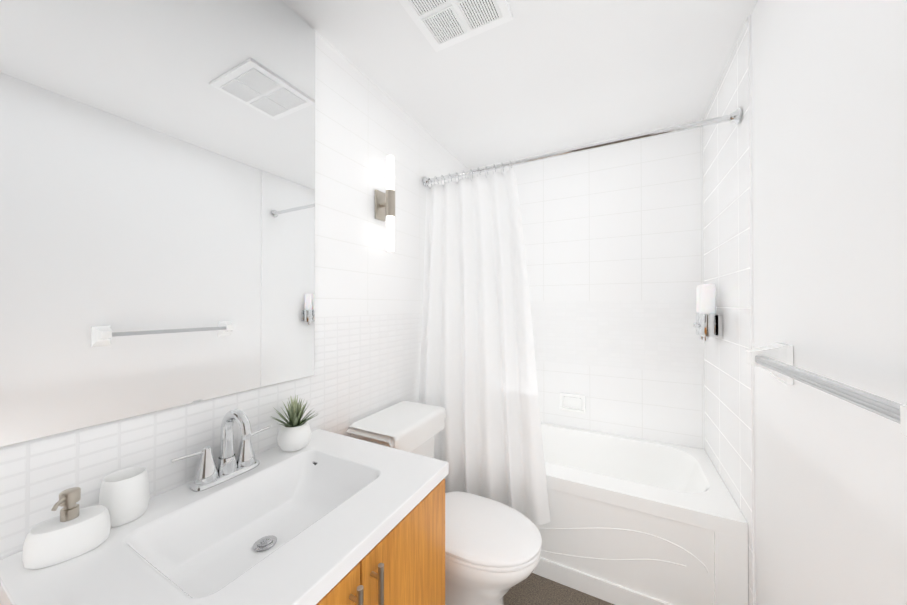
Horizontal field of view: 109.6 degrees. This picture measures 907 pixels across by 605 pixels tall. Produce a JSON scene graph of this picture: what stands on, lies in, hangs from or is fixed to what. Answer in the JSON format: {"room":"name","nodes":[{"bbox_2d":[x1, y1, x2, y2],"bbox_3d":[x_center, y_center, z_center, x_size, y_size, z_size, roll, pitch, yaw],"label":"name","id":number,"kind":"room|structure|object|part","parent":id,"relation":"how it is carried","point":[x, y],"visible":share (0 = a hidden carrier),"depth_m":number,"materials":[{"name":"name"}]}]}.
{"room":"bathroom","nodes":[
{"label":"bathroom","id":0,"kind":"room"},
{"bbox_2d":[0,31,468,559],"bbox_3d":[-0.612,0.136,1.234,0.100,2.413,2.987,0,-1,27],"label":"wall","id":1,"kind":"structure","parent":0,"point":[366,365],"depth_m":1.35,"materials":[{"name":"tile"}]},
{"bbox_2d":[0,0,314,446],"bbox_3d":[-0.894,-0.398,0.578,0.005,1.349,1.516,0,-1,27],"label":"mirror","id":2,"kind":"object","parent":1,"relation":"attached to","point":[157,205],"visible":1,"depth_m":0.81,"materials":[{"name":"clear glass"}]},
{"bbox_2d":[375,155,394,251],"bbox_3d":[-0.328,-0.480,1.570,0.094,0.470,0.066,0,-1,27],"label":"wall sconce","id":3,"kind":"object","parent":1,"relation":"attached to","point":[381,204],"visible":0.98,"depth_m":1.54,"materials":[{"name":"white glass"}]},
{"bbox_2d":[422,107,741,186],"bbox_3d":[0.485,-0.745,1.624,1.488,0.060,0.060,0,-1,27],"label":"shower curtain rod","id":4,"kind":"object","parent":1,"relation":"attached to","point":[735,116],"visible":0.98,"depth_m":1.50,"materials":[{"name":"silver metal"}]},
{"bbox_2d":[419,160,550,524],"bbox_3d":[0.142,0.137,1.729,0.756,1.798,0.184,0,-1,27],"label":"shower curtain","id":5,"kind":"object","parent":4,"relation":"hanging from","point":[478,378],"visible":0.94,"depth_m":1.71,"materials":[{"name":"white fabric"}]},
{"bbox_2d":[282,0,757,168],"bbox_3d":[0.098,-1.114,0.874,1.700,0.080,3.187,0,-1,27],"label":"ceiling","id":6,"kind":"structure","parent":0,"point":[533,77],"depth_m":1.45,"materials":[{"name":"white paint"}]},
{"bbox_2d":[398,0,512,51],"bbox_3d":[-0.002,-1.062,1.125,0.335,0.018,0.335,0,-1,27],"label":"ceiling vent","id":7,"kind":"object","parent":6,"relation":"in","point":[442,24],"visible":1,"depth_m":1.18,"materials":[{"name":"white plastic"}]},
{"bbox_2d":[503,573,613,604],"bbox_3d":[0.098,1.379,0.854,1.700,0.080,3.187,0,-1,27],"label":"floor","id":8,"kind":"structure","parent":0,"point":[533,589],"depth_m":1.47,"materials":[{"name":"tile"}]},
{"bbox_2d":[0,429,448,604],"bbox_3d":[-0.435,0.917,0.792,0.612,0.843,0.747,0,-1,27],"label":"bathroom vanity","id":9,"kind":"object","parent":8,"relation":"on","point":[323,517],"visible":1,"depth_m":0.76,"materials":[{"name":"brown wood"}]},
{"bbox_2d":[22,487,110,568],"bbox_3d":[-0.762,0.433,0.635,0.085,0.120,0.112,0,-1,27],"label":"soap pump","id":10,"kind":"object","parent":9,"relation":"on","point":[71,530],"visible":1,"depth_m":0.62,"materials":[{"name":"white ceramic"}]},
{"bbox_2d":[99,466,149,526],"bbox_3d":[-0.755,0.444,0.735,0.083,0.100,0.083,0,-1,27],"label":"tumbler","id":11,"kind":"object","parent":9,"relation":"on","point":[124,495],"visible":0.83,"depth_m":0.71,"materials":[{"name":"white ceramic"}]},
{"bbox_2d":[171,409,270,491],"bbox_3d":[-0.617,0.398,0.901,0.137,0.196,0.258,0,-1,27],"label":"faucet","id":12,"kind":"object","parent":9,"relation":"on","point":[210,473],"visible":1,"depth_m":0.90,"materials":[{"name":"silver metal"}]},
{"bbox_2d":[270,394,316,451],"bbox_3d":[-0.542,0.405,1.091,0.150,0.185,0.138,0,-1,27],"label":"potted plant","id":13,"kind":"object","parent":9,"relation":"on","point":[294,433],"visible":0.98,"depth_m":1.07,"materials":[{"name":"white ceramic"}]},
{"bbox_3d":[-0.285,0.881,0.508,0.018,0.680,0.362,0,-1,27],"label":"door","id":14,"kind":"part","parent":9,"relation":"part of","materials":[{"name":"brown wood"}]},
{"bbox_3d":[-0.193,0.643,0.633,0.033,0.164,0.013,0,-1,27],"label":"handle","id":15,"kind":"part","parent":9,"relation":"part of","materials":[{"name":"silver metal"}]},
{"bbox_3d":[-0.164,0.644,0.688,0.033,0.164,0.013,0,-1,27],"label":"handle","id":16,"kind":"part","parent":9,"relation":"part of","materials":[{"name":"silver metal"}]},
{"bbox_3d":[-0.116,0.884,0.832,0.018,0.680,0.362,0,-1,27],"label":"door","id":17,"kind":"part","parent":9,"relation":"part of","materials":[{"name":"brown wood"}]},
{"bbox_2d":[352,435,541,604],"bbox_3d":[-0.017,0.967,1.390,0.784,0.752,0.444,0,-1,27],"label":"toilet","id":18,"kind":"object","parent":8,"relation":"on","point":[492,552],"visible":0.48,"depth_m":1.22,"materials":[{"name":"white ceramic"}]},
{"bbox_2d":[346,401,445,451],"bbox_3d":[-0.245,0.582,1.506,0.264,0.108,0.434,0,-1,27],"label":"toilet tank lid","id":19,"kind":"object","parent":18,"relation":"on","point":[408,426],"visible":0.98,"depth_m":1.42,"materials":[{"name":"white ceramic"}]},
{"bbox_3d":[0.104,0.947,1.327,0.507,0.018,0.372,0,-1,27],"label":"seat","id":20,"kind":"part","parent":18,"relation":"part of","materials":[{"name":"white plastic"}]},
{"bbox_3d":[0.087,0.918,1.336,0.548,0.040,0.376,0,-1,27],"label":"seat lid","id":21,"kind":"part","parent":18,"relation":"part of","materials":[{"name":"white plastic"}]},
{"bbox_2d":[445,422,747,604],"bbox_3d":[0.621,1.096,1.870,1.489,0.502,0.703,0,-1,27],"label":"bathtub","id":22,"kind":"object","parent":8,"relation":"on","point":[636,521],"visible":0.62,"depth_m":1.44,"materials":[{"name":"white ceramic"}]},
{"bbox_2d":[469,119,704,449],"bbox_3d":[0.810,0.144,2.233,1.700,2.413,0.100,0,-1,27],"label":"wall","id":23,"kind":"structure","parent":0,"point":[621,222],"depth_m":2.04,"materials":[{"name":"tile"}]},
{"bbox_2d":[560,392,585,413],"bbox_3d":[0.800,0.679,2.155,0.164,0.120,0.040,0,-1,27],"label":"soap dish","id":24,"kind":"object","parent":23,"relation":"attached to","point":[570,402],"visible":1,"depth_m":2.16,"materials":[{"name":"white ceramic"}]},
{"bbox_2d":[530,300,703,374],"bbox_3d":[0.810,0.205,2.233,1.700,0.430,0.100,0,-1,27],"label":"wall band","id":25,"kind":"object","parent":23,"relation":"attached to","point":[660,335],"visible":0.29,"depth_m":2.04,"materials":[{"name":"tile"}]},
{"bbox_2d":[703,15,755,604],"bbox_3d":[1.321,0.138,1.490,0.108,2.413,0.747,0,-1,27],"label":"tiled wall","id":26,"kind":"structure","parent":0,"point":[728,273],"depth_m":1.37,"materials":[{"name":"tile"}]},
{"bbox_2d":[693,284,722,340],"bbox_3d":[1.256,0.050,1.589,0.096,0.280,0.141,0,-1,27],"label":"soap dispenser","id":27,"kind":"object","parent":26,"relation":"attached to","point":[708,323],"visible":1,"depth_m":1.53,"materials":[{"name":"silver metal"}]},
{"bbox_2d":[751,0,906,604],"bbox_3d":[0.635,0.127,0.164,0.100,2.413,2.240,0,-1,27],"label":"wall","id":28,"kind":"structure","parent":0,"point":[829,128],"depth_m":0.75,"materials":[{"name":"white paint"}]},
{"bbox_2d":[746,343,906,436],"bbox_3d":[0.800,0.177,0.686,0.088,0.112,0.694,0,-1,27],"label":"towel rail","id":29,"kind":"object","parent":28,"relation":"attached to","point":[775,360],"visible":1,"depth_m":0.67,"materials":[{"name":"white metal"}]}
]}

